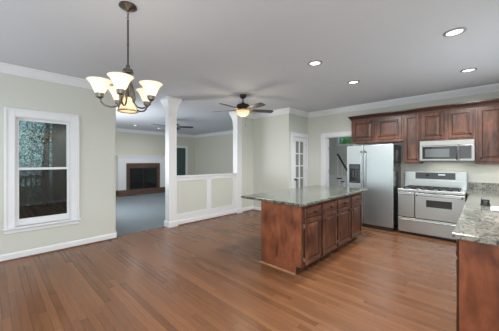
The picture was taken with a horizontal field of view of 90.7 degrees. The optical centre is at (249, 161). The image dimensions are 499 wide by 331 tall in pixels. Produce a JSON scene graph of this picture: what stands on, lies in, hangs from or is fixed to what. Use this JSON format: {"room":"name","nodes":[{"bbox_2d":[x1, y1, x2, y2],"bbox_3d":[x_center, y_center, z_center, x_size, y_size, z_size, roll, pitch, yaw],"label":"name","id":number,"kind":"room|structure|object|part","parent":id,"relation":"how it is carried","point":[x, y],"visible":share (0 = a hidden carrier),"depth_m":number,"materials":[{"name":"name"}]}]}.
{"room":"kitchen","nodes":[
{"label":"kitchen","id":0,"kind":"room"},
{"bbox_2d":[52,124,66,210],"bbox_3d":[-4.808,0.025,6.714,6.130,2.790,0.080,0,0,44],"label":"wall","id":1,"kind":"structure","parent":0,"point":[59,176],"depth_m":7.86,"materials":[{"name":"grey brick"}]},
{"bbox_2d":[53,192,164,235],"bbox_3d":[-2.732,1.466,8.921,6.220,0.108,6.080,0,0,44],"label":"floor","id":2,"kind":"structure","parent":0,"point":[134,213],"depth_m":6.80,"materials":[{"name":"grey carpet"}]},
{"bbox_2d":[116,155,164,196],"bbox_3d":[-4.578,0.579,10.838,0.498,1.667,2.340,0,0,44],"label":"fireplace","id":3,"kind":"object","parent":2,"relation":"on","point":[136,175],"visible":0.9,"depth_m":10.76,"materials":[{"name":"white paint"}]},
{"bbox_3d":[-4.912,0.755,10.735,0.006,0.830,0.550,0,0,44],"label":"glass door","id":4,"kind":"part","parent":3,"relation":"part of","materials":[{"name":"black glass"}]},
{"bbox_2d":[116,155,164,156],"bbox_3d":[-4.711,-0.237,10.952,0.148,0.035,2.220,0,0,44],"label":"mantel shelf","id":5,"kind":"object","parent":3,"relation":"attached to","point":[116,155],"depth_m":10.58,"materials":[{"name":"white paint"}]},
{"bbox_3d":[-4.705,0.750,10.947,0.028,0.940,1.220,0,0,44],"label":"door frame","id":6,"kind":"part","parent":3,"relation":"part of","materials":[{"name":"black metal"}]},
{"bbox_3d":[-4.504,0.755,11.162,0.006,0.830,0.550,0,0,44],"label":"glass door","id":7,"kind":"part","parent":3,"relation":"part of","materials":[{"name":"black glass"}]},
{"bbox_2d":[115,104,115,232],"bbox_3d":[-4.763,0.025,6.761,6.130,2.790,0.050,0,0,44],"label":"wall","id":8,"kind":"structure","parent":0,"point":[115,104],"depth_m":4.66,"materials":[{"name":"paint"}]},
{"bbox_2d":[52,127,194,200],"bbox_3d":[-4.962,0.025,10.894,0.130,2.790,5.910,0,0,44],"label":"wall","id":9,"kind":"structure","parent":0,"point":[127,143],"depth_m":11.12,"materials":[{"name":"paint"}]},
{"bbox_2d":[116,128,232,137],"bbox_3d":[-2.701,-1.308,8.823,6.000,0.125,5.780,0,0,44],"label":"trim","id":10,"kind":"structure","parent":9,"relation":"attached to","point":[117,129],"depth_m":11.37,"materials":[{"name":"white paint"}]},
{"bbox_2d":[177,148,184,174],"bbox_3d":[-3.603,0.367,12.300,0.052,2.085,0.890,0,0,44],"label":"door","id":11,"kind":"structure","parent":9,"relation":"in","point":[180,151],"depth_m":12.43,"materials":[{"name":"green paint"}]},
{"bbox_3d":[-3.451,-0.080,12.431,0.014,0.900,0.300,0,0,44],"label":"panel","id":12,"kind":"part","parent":11,"relation":"part of","materials":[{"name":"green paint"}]},
{"bbox_2d":[177,146,187,174],"bbox_3d":[-3.556,0.320,12.255,0.022,2.200,1.100,0,0,44],"label":"trim","id":13,"kind":"structure","parent":9,"relation":"attached to","point":[186,147],"depth_m":12.59,"materials":[{"name":"white paint"}]},
{"bbox_2d":[0,73,252,254],"bbox_3d":[-1.470,0.025,5.660,0.172,2.790,8.650,0,0,44],"label":"wall","id":14,"kind":"structure","parent":0,"point":[96,120],"depth_m":4.28,"materials":[{"name":"paint"}]},
{"bbox_2d":[2,107,80,234],"bbox_3d":[-3.187,0.133,3.826,0.165,1.805,0.923,0,0,44],"label":"window","id":15,"kind":"structure","parent":14,"relation":"in","point":[11,119],"depth_m":3.71,"materials":[{"name":"white paint"}]},
{"bbox_3d":[-3.183,0.993,3.823,0.155,0.085,0.923,0,0,44],"label":"sill","id":16,"kind":"part","parent":15,"relation":"part of","materials":[{"name":"white paint"}]},
{"bbox_3d":[-3.199,0.521,3.838,0.030,0.858,0.639,0,0,44],"label":"sash","id":17,"kind":"part","parent":15,"relation":"part of","materials":[{"name":"white paint"}]},
{"bbox_3d":[-3.224,-0.258,3.863,0.030,0.771,0.639,0,0,44],"label":"sash","id":18,"kind":"part","parent":15,"relation":"part of","materials":[{"name":"white paint"}]},
{"bbox_2d":[0,233,117,262],"bbox_3d":[-3.466,1.368,3.558,0.152,0.104,2.852,0,0,44],"label":"baseboard","id":19,"kind":"structure","parent":14,"relation":"attached to","point":[62,246],"depth_m":3.88,"materials":[{"name":"white paint"}]},
{"bbox_3d":[-0.976,1.368,6.087,0.016,0.104,1.850,0,0,44],"label":"skirting","id":20,"kind":"part","parent":14,"relation":"part of","materials":[{"name":"white paint"}]},
{"bbox_3d":[-0.964,1.411,6.076,0.016,0.019,1.790,0,0,44],"label":"shoe moulding","id":21,"kind":"part","parent":14,"relation":"part of","materials":[{"name":"white paint"}]},
{"bbox_2d":[0,62,498,118],"bbox_3d":[0.087,-1.308,3.354,5.590,0.125,7.470,0,0,44],"label":"trim","id":22,"kind":"structure","parent":14,"relation":"attached to","point":[5,68],"depth_m":4.74,"materials":[{"name":"white paint"}]},
{"bbox_2d":[195,133,232,174],"bbox_3d":[-0.706,0.025,11.004,6.130,2.790,0.130,0,0,44],"label":"wall","id":23,"kind":"structure","parent":0,"point":[213,154],"depth_m":11.85,"materials":[{"name":"paint"}]},
{"bbox_2d":[0,210,456,330],"bbox_3d":[1.060,1.470,4.140,5.870,0.100,10.550,0,0,44],"label":"floor","id":24,"kind":"structure","parent":0,"point":[206,275],"depth_m":2.80,"materials":[{"name":"brown wood"}]},
{"bbox_2d":[160,96,181,227],"bbox_3d":[-1.725,0.025,5.413,0.335,2.790,0.340,0,0,44],"label":"pillar","id":25,"kind":"structure","parent":24,"relation":"on","point":[170,104],"depth_m":5.34,"materials":[{"name":"white paint"}]},
{"bbox_2d":[229,111,243,212],"bbox_3d":[-0.336,0.025,6.865,0.335,2.790,0.340,0,0,44],"label":"pillar","id":26,"kind":"structure","parent":24,"relation":"on","point":[237,120],"depth_m":6.80,"materials":[{"name":"white paint"}]},
{"bbox_2d":[259,192,361,274],"bbox_3d":[1.117,0.986,3.976,0.713,0.868,2.090,0,0,44],"label":"kitchen island","id":27,"kind":"object","parent":24,"relation":"on","point":[293,238],"visible":0.98,"depth_m":3.33,"materials":[{"name":"brown wood"}]},
{"bbox_3d":[0.403,0.986,3.263,0.650,0.868,0.014,0,0,44],"label":"panel","id":28,"kind":"part","parent":27,"relation":"part of","materials":[{"name":"brown wood"}]},
{"bbox_2d":[241,185,367,206],"bbox_3d":[1.050,0.534,4.177,1.065,0.035,2.310,0,0,44],"label":"island countertop","id":29,"kind":"structure","parent":27,"relation":"on","point":[309,195],"depth_m":3.76,"materials":[{"name":"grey stone"}]},
{"bbox_3d":[0.831,0.653,3.221,0.020,0.122,0.425,0,0,44],"label":"drawer","id":30,"kind":"part","parent":27,"relation":"part of","materials":[{"name":"brown wood"}]},
{"bbox_3d":[0.831,1.018,3.221,0.020,0.575,0.425,0,0,44],"label":"door","id":31,"kind":"part","parent":27,"relation":"part of","materials":[{"name":"brown wood"}]},
{"bbox_3d":[1.163,0.653,3.568,0.020,0.122,0.455,0,0,44],"label":"drawer","id":32,"kind":"part","parent":27,"relation":"part of","materials":[{"name":"brown wood"}]},
{"bbox_3d":[1.163,1.018,3.568,0.020,0.575,0.455,0,0,44],"label":"door","id":33,"kind":"part","parent":27,"relation":"part of","materials":[{"name":"brown wood"}]},
{"bbox_3d":[1.344,0.936,3.786,0.020,0.768,2.050,0,0,44],"label":"frame","id":34,"kind":"part","parent":27,"relation":"part of","materials":[{"name":"brown wood"}]},
{"bbox_3d":[1.510,0.653,3.931,0.020,0.122,0.470,0,0,44],"label":"drawer","id":35,"kind":"part","parent":27,"relation":"part of","materials":[{"name":"brown wood"}]},
{"bbox_3d":[1.510,1.018,3.931,0.020,0.575,0.470,0,0,44],"label":"door","id":36,"kind":"part","parent":27,"relation":"part of","materials":[{"name":"brown wood"}]},
{"bbox_3d":[1.870,0.653,4.307,0.020,0.122,0.470,0,0,44],"label":"drawer","id":37,"kind":"part","parent":27,"relation":"part of","materials":[{"name":"brown wood"}]},
{"bbox_3d":[1.870,1.018,4.307,0.020,0.575,0.470,0,0,44],"label":"door","id":38,"kind":"part","parent":27,"relation":"part of","materials":[{"name":"brown wood"}]},
{"bbox_2d":[337,154,346,186],"bbox_3d":[3.053,0.581,8.081,0.401,1.679,0.120,0,0,44],"label":"stair railing","id":39,"kind":"object","parent":24,"relation":"on","point":[340,183],"visible":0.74,"depth_m":8.11,"materials":[{"name":"white paint"}]},
{"bbox_3d":[3.053,0.043,8.081,0.401,0.603,0.056,0,0,44],"label":"handrail","id":40,"kind":"part","parent":39,"relation":"part of","materials":[{"name":"black wood"}]},
{"bbox_2d":[347,143,400,231],"bbox_3d":[2.740,0.527,5.457,0.931,1.785,0.704,0,0,44],"label":"refrigerator","id":41,"kind":"object","parent":24,"relation":"on","point":[374,168],"visible":0.84,"depth_m":5.17,"materials":[{"name":"silver metal"}]},
{"bbox_3d":[2.325,0.120,5.446,0.195,0.080,0.006,0,0,44],"label":"dispenser panel","id":42,"kind":"part","parent":41,"relation":"part of","materials":[{"name":"grey plastic"}]},
{"bbox_3d":[2.354,0.496,5.468,0.356,1.697,0.058,0,0,44],"label":"door","id":43,"kind":"part","parent":41,"relation":"part of","materials":[{"name":"silver metal"}]},
{"bbox_3d":[2.419,0.210,5.325,0.026,0.863,0.069,0,0,44],"label":"handle","id":44,"kind":"part","parent":41,"relation":"part of","materials":[{"name":"silver metal"}]},
{"bbox_3d":[2.474,0.210,5.273,0.026,0.863,0.069,0,0,44],"label":"handle","id":45,"kind":"part","parent":41,"relation":"part of","materials":[{"name":"silver metal"}]},
{"bbox_3d":[2.694,0.496,5.143,0.563,1.697,0.058,0,0,44],"label":"door","id":46,"kind":"part","parent":41,"relation":"part of","materials":[{"name":"silver metal"}]},
{"bbox_2d":[398,171,467,241],"bbox_3d":[3.506,0.812,4.742,1.014,1.215,0.678,0,0,44],"label":"stove","id":47,"kind":"object","parent":24,"relation":"on","point":[431,204],"visible":0.96,"depth_m":4.63,"materials":[{"name":"silver metal"}]},
{"bbox_3d":[3.057,0.835,4.802,0.274,0.478,0.034,0,0,44],"label":"oven door","id":48,"kind":"part","parent":47,"relation":"part of","materials":[{"name":"silver metal"}]},
{"bbox_3d":[3.544,1.395,4.782,0.974,0.050,0.550,0,0,44],"label":"kick plate","id":49,"kind":"part","parent":47,"relation":"part of","materials":[{"name":"silver metal"}]},
{"bbox_3d":[3.322,1.224,4.549,1.006,0.272,0.032,0,0,44],"label":"warming drawer","id":50,"kind":"part","parent":47,"relation":"part of","materials":[{"name":"silver metal"}]},
{"bbox_3d":[3.331,0.974,4.559,1.002,0.783,0.009,0,0,44],"label":"gasket panel","id":51,"kind":"part","parent":47,"relation":"part of","materials":[{"name":"silver metal"}]},
{"bbox_2d":[398,186,467,195],"bbox_3d":[3.515,0.560,4.752,1.014,0.050,0.612,0,0,44],"label":"cooktop","id":52,"kind":"object","parent":47,"relation":"in","point":[422,190],"depth_m":4.57,"materials":[{"name":"silver metal"}]},
{"bbox_3d":[3.699,0.290,4.923,0.643,0.130,0.010,0,0,44],"label":"control panel","id":53,"kind":"part","parent":47,"relation":"part of","materials":[{"name":"silver metal"}]},
{"bbox_3d":[3.395,0.635,4.422,0.624,0.021,0.056,0,0,44],"label":"handle","id":54,"kind":"part","parent":47,"relation":"part of","materials":[{"name":"silver metal"}]},
{"bbox_3d":[3.423,0.835,4.451,0.724,0.478,0.034,0,0,44],"label":"oven door","id":55,"kind":"part","parent":47,"relation":"part of","materials":[{"name":"silver metal"}]},
{"bbox_2d":[454,239,498,330],"bbox_3d":[2.098,0.989,1.940,0.723,0.862,1.015,0,0,44],"label":"base cabinet","id":56,"kind":"object","parent":24,"relation":"on","point":[477,264],"visible":0.7,"depth_m":1.72,"materials":[{"name":"brown wood"}]},
{"bbox_3d":[1.709,0.651,1.998,0.020,0.125,0.470,0,0,44],"label":"drawer","id":57,"kind":"part","parent":56,"relation":"part of","materials":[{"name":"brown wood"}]},
{"bbox_3d":[1.709,1.018,1.998,0.020,0.575,0.470,0,0,44],"label":"door","id":58,"kind":"part","parent":56,"relation":"part of","materials":[{"name":"brown wood"}]},
{"bbox_3d":[3.206,0.989,3.099,0.723,0.862,2.188,0,0,44],"label":"base cabinet","id":59,"kind":"object","parent":24,"relation":"on","visible":0},
{"bbox_2d":[452,182,498,245],"bbox_3d":[3.060,0.473,2.973,0.762,0.166,3.908,0,0,44],"label":"countertop","id":60,"kind":"structure","parent":59,"relation":"on","point":[476,222],"depth_m":2.28,"materials":[{"name":"beige stone"}]},
{"bbox_2d":[480,198,489,205],"bbox_3d":[2.801,0.482,2.925,0.085,0.075,0.140,0,0,44],"label":"card holder","id":61,"kind":"object","parent":60,"relation":"on","point":[484,202],"visible":1,"depth_m":2.90,"materials":[{"name":"metal"}]},
{"bbox_2d":[491,206,498,211],"bbox_3d":[2.711,0.513,2.615,0.214,0.015,0.312,0,0,44],"label":"paper stack","id":62,"kind":"object","parent":60,"relation":"on","point":[493,208],"visible":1,"depth_m":2.64,"materials":[{"name":"white paper"}]},
{"bbox_2d":[0,0,498,134],"bbox_3d":[-1.188,-1.420,6.289,12.090,0.100,10.550,0,0,44],"label":"ceiling","id":63,"kind":"structure","parent":0,"point":[205,54],"depth_m":2.99,"materials":[{"name":"paint"}]},
{"bbox_2d":[86,1,162,113],"bbox_3d":[-1.086,-0.903,2.182,0.584,0.934,0.599,0,0,44],"label":"chandelier","id":64,"kind":"object","parent":63,"relation":"hanging from","point":[122,88],"visible":1,"depth_m":2.11,"materials":[{"name":"white glass"}]},
{"bbox_3d":[-1.255,-0.624,2.064,0.194,0.111,0.194,0,0,44],"label":"lamp shade","id":65,"kind":"part","parent":64,"relation":"part of","materials":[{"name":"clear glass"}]},
{"bbox_3d":[-1.171,-0.595,2.113,0.209,0.273,0.015,0,0,-30],"label":"arm","id":66,"kind":"part","parent":64,"relation":"part of","materials":[{"name":"grey metal"}]},
{"bbox_3d":[-1.230,-0.624,2.313,0.194,0.111,0.194,0,0,44],"label":"lamp shade","id":67,"kind":"part","parent":64,"relation":"part of","materials":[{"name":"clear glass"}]},
{"bbox_3d":[-1.026,-0.624,1.963,0.194,0.111,0.194,0,0,44],"label":"lamp shade","id":68,"kind":"part","parent":64,"relation":"part of","materials":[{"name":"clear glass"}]},
{"bbox_3d":[-1.047,-0.595,2.059,0.015,0.274,0.209,0,0,-12],"label":"arm","id":69,"kind":"part","parent":64,"relation":"part of","materials":[{"name":"grey metal"}]},
{"bbox_3d":[-1.071,-1.044,2.171,0.024,0.403,0.023,0,0,44],"label":"rod","id":70,"kind":"part","parent":64,"relation":"part of","materials":[{"name":"grey metal"}]},
{"bbox_3d":[-1.071,-0.503,2.171,0.160,0.123,0.160,0,0,44],"label":"lamp shade","id":71,"kind":"part","parent":64,"relation":"part of","materials":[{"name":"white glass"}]},
{"bbox_3d":[-1.025,-0.595,2.277,0.015,0.274,0.209,0,0,24],"label":"arm","id":72,"kind":"part","parent":64,"relation":"part of","materials":[{"name":"grey metal"}]},
{"bbox_3d":[-0.957,-0.595,2.160,0.209,0.274,0.015,0,0,6],"label":"arm","id":73,"kind":"part","parent":64,"relation":"part of","materials":[{"name":"grey metal"}]},
{"bbox_3d":[-0.986,-0.624,2.366,0.194,0.111,0.194,0,0,44],"label":"lamp shade","id":74,"kind":"part","parent":64,"relation":"part of","materials":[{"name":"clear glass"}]},
{"bbox_3d":[-0.860,-0.624,2.150,0.194,0.111,0.194,0,0,44],"label":"lamp shade","id":75,"kind":"part","parent":64,"relation":"part of","materials":[{"name":"white glass"}]},
{"bbox_2d":[153,124,192,129],"bbox_3d":[-2.510,-1.226,7.863,1.296,0.288,1.259,0,0,44],"label":"ceiling fan","id":76,"kind":"object","parent":63,"relation":"hanging from","point":[179,127],"visible":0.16,"depth_m":7.98,"materials":[{"name":"brown metal"}]},
{"bbox_2d":[216,94,272,125],"bbox_3d":[-0.139,-1.050,5.044,1.287,0.640,1.278,0,0,44],"label":"ceiling fan","id":77,"kind":"object","parent":63,"relation":"hanging from","point":[242,111],"visible":1,"depth_m":4.98,"materials":[{"name":"brown metal"}]},
{"bbox_3d":[-0.134,-0.987,5.082,0.284,0.123,0.284,0,0,44],"label":"lamp shade","id":78,"kind":"part","parent":77,"relation":"part of","materials":[{"name":"white glass"}]},
{"bbox_3d":[0.122,-1.063,4.730,0.138,0.038,0.470,0,0,-36],"label":"blade","id":79,"kind":"part","parent":77,"relation":"part of","materials":[{"name":"brown wood"}]},
{"bbox_3d":[0.279,-1.063,5.217,0.470,0.038,0.138,0,0,-18],"label":"blade","id":80,"kind":"part","parent":77,"relation":"part of","materials":[{"name":"brown wood"}]},
{"bbox_2d":[308,60,321,65],"bbox_3d":[0.912,-1.363,3.429,0.196,0.014,0.196,0,0,44],"label":"recessed light","id":81,"kind":"object","parent":63,"relation":"in","point":[314,62],"visible":1,"depth_m":3.42,"materials":[{"name":"grey metal"}]},
{"bbox_2d":[347,80,359,83],"bbox_3d":[1.795,-1.363,4.250,0.196,0.014,0.196,0,0,44],"label":"recessed light","id":82,"kind":"object","parent":63,"relation":"in","point":[352,81],"visible":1,"depth_m":4.24,"materials":[{"name":"grey metal"}]},
{"bbox_2d":[443,27,466,36],"bbox_3d":[2.171,-1.363,2.608,0.196,0.014,0.196,0,0,44],"label":"recessed light","id":83,"kind":"object","parent":63,"relation":"in","point":[455,31],"visible":1,"depth_m":2.60,"materials":[{"name":"grey metal"}]},
{"bbox_2d":[460,68,476,72],"bbox_3d":[3.283,-1.363,3.692,0.196,0.014,0.196,0,0,44],"label":"recessed light","id":84,"kind":"object","parent":63,"relation":"in","point":[467,69],"visible":1,"depth_m":3.69,"materials":[{"name":"grey metal"}]},
{"bbox_2d":[253,113,291,206],"bbox_3d":[0.604,0.025,6.839,1.260,2.790,0.120,0,0,44],"label":"wall","id":85,"kind":"structure","parent":0,"point":[271,134],"depth_m":6.76,"materials":[{"name":"paint"}]},
{"bbox_2d":[243,206,260,211],"bbox_3d":[0.448,1.368,6.652,1.328,0.104,0.456,0,0,40],"label":"baseboard","id":86,"kind":"structure","parent":85,"relation":"attached to","point":[252,207],"depth_m":7.07,"materials":[{"name":"white paint"}]},
{"bbox_2d":[292,114,306,186],"bbox_3d":[1.333,0.025,6.777,0.120,2.790,0.800,0,0,44],"label":"wall","id":87,"kind":"structure","parent":0,"point":[299,123],"depth_m":6.76,"materials":[{"name":"paint"}]},
{"bbox_2d":[291,132,307,188],"bbox_3d":[1.333,0.328,6.761,0.142,2.185,0.815,0,0,44],"label":"trim","id":88,"kind":"structure","parent":87,"relation":"attached to","point":[293,134],"depth_m":6.47,"materials":[{"name":"white paint"}]},
{"bbox_2d":[294,137,305,187],"bbox_3d":[1.395,0.382,6.744,0.106,2.057,0.645,0,0,44],"label":"door","id":89,"kind":"structure","parent":87,"relation":"in","point":[300,146],"depth_m":6.74,"materials":[{"name":"white paint"}]},
{"bbox_3d":[1.282,-0.379,6.677,0.006,0.313,0.178,0,0,44],"label":"pane","id":90,"kind":"part","parent":89,"relation":"part of","materials":[{"name":"clear glass"}]},
{"bbox_3d":[1.282,-0.045,6.677,0.006,0.313,0.178,0,0,44],"label":"pane","id":91,"kind":"part","parent":89,"relation":"part of","materials":[{"name":"clear glass"}]},
{"bbox_3d":[1.282,0.287,6.677,0.006,0.313,0.178,0,0,44],"label":"pane","id":92,"kind":"part","parent":89,"relation":"part of","materials":[{"name":"clear glass"}]},
{"bbox_3d":[1.435,-0.379,6.837,0.006,0.313,0.178,0,0,44],"label":"pane","id":93,"kind":"part","parent":89,"relation":"part of","materials":[{"name":"clear glass"}]},
{"bbox_3d":[1.435,-0.045,6.837,0.006,0.313,0.178,0,0,44],"label":"pane","id":94,"kind":"part","parent":89,"relation":"part of","materials":[{"name":"clear glass"}]},
{"bbox_3d":[1.435,0.287,6.837,0.006,0.313,0.178,0,0,44],"label":"pane","id":95,"kind":"part","parent":89,"relation":"part of","materials":[{"name":"clear glass"}]},
{"bbox_2d":[328,138,346,175],"bbox_3d":[3.660,0.025,8.205,4.050,2.790,0.120,0,0,44],"label":"wall","id":96,"kind":"structure","parent":0,"point":[334,150],"depth_m":8.69,"materials":[{"name":"paint"}]},
{"bbox_2d":[329,176,346,186],"bbox_3d":[3.552,0.965,8.201,3.600,0.910,0.035,0,0,44],"label":"trim","id":97,"kind":"structure","parent":96,"relation":"attached to","point":[332,179],"depth_m":8.69,"materials":[{"name":"white paint"}]},
{"bbox_2d":[336,137,352,145],"bbox_3d":[3.332,-0.790,8.491,0.640,0.500,0.120,0,0,44],"label":"window","id":98,"kind":"structure","parent":96,"relation":"in","point":[338,138],"depth_m":8.64,"materials":[{"name":"white paint"}]},
{"bbox_2d":[296,91,498,189],"bbox_3d":[2.757,0.025,6.060,5.710,2.790,0.130,0,0,44],"label":"wall","id":99,"kind":"structure","parent":0,"point":[340,122],"depth_m":5.40,"materials":[{"name":"paint"}]},
{"bbox_2d":[328,139,328,185],"bbox_3d":[1.901,0.395,7.016,0.770,2.030,0.045,0,0,44],"label":"door","id":100,"kind":"structure","parent":99,"relation":"in","point":[328,139],"depth_m":6.75,"materials":[{"name":"white paint"}]},
{"bbox_2d":[321,131,357,185],"bbox_3d":[2.355,0.330,6.435,0.990,2.180,0.162,0,0,44],"label":"trim","id":101,"kind":"structure","parent":99,"relation":"attached to","point":[324,136],"depth_m":6.66,"materials":[{"name":"white paint"}]},
{"bbox_2d":[351,115,402,143],"bbox_3d":[2.897,-0.710,5.571,1.066,0.580,0.379,0,0,44],"label":"upper cabinet","id":102,"kind":"object","parent":99,"relation":"attached to","point":[386,129],"visible":0.97,"depth_m":5.44,"materials":[{"name":"brown wood"}]},
{"bbox_3d":[2.605,-0.705,5.644,0.465,0.450,0.020,0,0,44],"label":"door","id":103,"kind":"part","parent":102,"relation":"part of","materials":[{"name":"brown wood"}]},
{"bbox_3d":[2.992,-0.705,5.274,0.465,0.450,0.020,0,0,44],"label":"door","id":104,"kind":"part","parent":102,"relation":"part of","materials":[{"name":"brown wood"}]},
{"bbox_2d":[348,98,498,120],"bbox_3d":[3.507,-1.005,4.980,2.886,0.100,0.384,0,0,44],"label":"crown molding","id":105,"kind":"structure","parent":102,"relation":"attached to","point":[488,102],"depth_m":4.76,"materials":[{"name":"brown wood"}]},
{"bbox_2d":[403,113,422,163],"bbox_3d":[3.389,-0.477,5.101,0.290,1.045,0.379,0,0,44],"label":"upper cabinet","id":106,"kind":"object","parent":99,"relation":"attached to","point":[411,123],"visible":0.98,"depth_m":4.99,"materials":[{"name":"brown wood"}]},
{"bbox_3d":[3.287,-0.458,4.993,0.246,0.945,0.020,0,0,44],"label":"door","id":107,"kind":"part","parent":106,"relation":"part of","materials":[{"name":"brown wood"}]},
{"bbox_2d":[420,107,474,140],"bbox_3d":[3.785,-0.698,4.722,0.803,0.605,0.379,0,0,44],"label":"upper cabinet","id":108,"kind":"object","parent":99,"relation":"attached to","point":[457,124],"visible":0.94,"depth_m":4.58,"materials":[{"name":"brown wood"}]},
{"bbox_3d":[3.534,-0.680,4.756,0.345,0.500,0.020,0,0,44],"label":"door","id":109,"kind":"part","parent":108,"relation":"part of","materials":[{"name":"brown wood"}]},
{"bbox_2d":[420,139,474,161],"bbox_3d":[3.749,-0.194,4.685,0.798,0.397,0.481,0,0,44],"label":"microwave","id":110,"kind":"object","parent":108,"relation":"attached to","point":[463,150],"visible":0.98,"depth_m":4.53,"materials":[{"name":"silver metal"}]},
{"bbox_3d":[3.558,-0.152,4.641,0.582,0.284,0.034,0,0,44],"label":"door","id":111,"kind":"part","parent":110,"relation":"part of","materials":[{"name":"silver metal"}]},
{"bbox_3d":[3.830,-0.680,4.473,0.345,0.500,0.020,0,0,44],"label":"door","id":112,"kind":"part","parent":108,"relation":"part of","materials":[{"name":"brown wood"}]},
{"bbox_2d":[469,182,498,190],"bbox_3d":[4.403,0.455,4.378,0.762,0.130,0.022,0,0,44],"label":"backsplash","id":113,"kind":"structure","parent":99,"relation":"attached to","point":[472,185],"depth_m":4.48,"materials":[{"name":"beige stone"}]},
{"bbox_2d":[475,105,498,163],"bbox_3d":[4.315,-0.477,4.215,0.660,1.045,0.379,0,0,44],"label":"upper cabinet","id":114,"kind":"object","parent":99,"relation":"attached to","point":[486,117],"visible":1,"depth_m":4.23,"materials":[{"name":"brown wood"}]},
{"label":"outside","id":115,"kind":"structure","parent":0,"visible":0},
{"bbox_2d":[19,206,54,218],"bbox_3d":[-7.091,1.600,4.489,6.345,0.040,5.888,0,0,44],"label":"deck","id":116,"kind":"object","parent":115,"point":[27,212],"visible":0.18,"depth_m":7.62,"materials":[{"name":"brown wood"}]},
{"bbox_2d":[19,175,45,206],"bbox_3d":[-9.228,1.025,6.541,0.140,1.110,5.900,0,0,44],"label":"deck railing","id":117,"kind":"object","parent":116,"relation":"on","point":[42,202],"visible":0.71,"depth_m":8.49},
{"bbox_3d":[-9.235,1.450,6.533,0.060,0.060,5.880,0,0,44],"label":"rail","id":118,"kind":"part","parent":117,"relation":"part of","materials":[{"name":"wood"}]},
{"bbox_3d":[-9.235,0.525,6.533,0.140,0.070,5.880,0,0,44],"label":"rail","id":119,"kind":"part","parent":117,"relation":"part of","materials":[{"name":"wood"}]},
{"bbox_3d":[-7.224,1.025,8.637,0.100,1.110,0.100,0,0,44],"label":"post","id":120,"kind":"part","parent":117,"relation":"part of","materials":[{"name":"wood"}]},
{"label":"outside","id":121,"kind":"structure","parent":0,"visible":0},
{"bbox_2d":[19,185,65,213],"bbox_3d":[-10.277,2.570,16.744,30.000,0.100,42.000,0,0,44],"label":"ground","id":122,"kind":"structure","parent":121,"point":[28,192],"depth_m":16.29,"materials":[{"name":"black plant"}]},
{"bbox_2d":[19,121,62,213],"bbox_3d":[-9.642,-0.205,11.632,2.442,7.736,2.447,0,0,44],"label":"tree","id":123,"kind":"object","parent":122,"relation":"on","point":[45,162],"visible":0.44,"depth_m":11.36,"materials":[{"name":"green plant"}]},
{"bbox_2d":[340,137,350,143],"bbox_3d":[4.852,-0.742,11.282,3.374,6.536,3.298,0,0,44],"label":"tree","id":124,"kind":"object","parent":122,"relation":"on","point":[344,141],"visible":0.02,"depth_m":10.85,"materials":[{"name":"green plant"}]}
]}

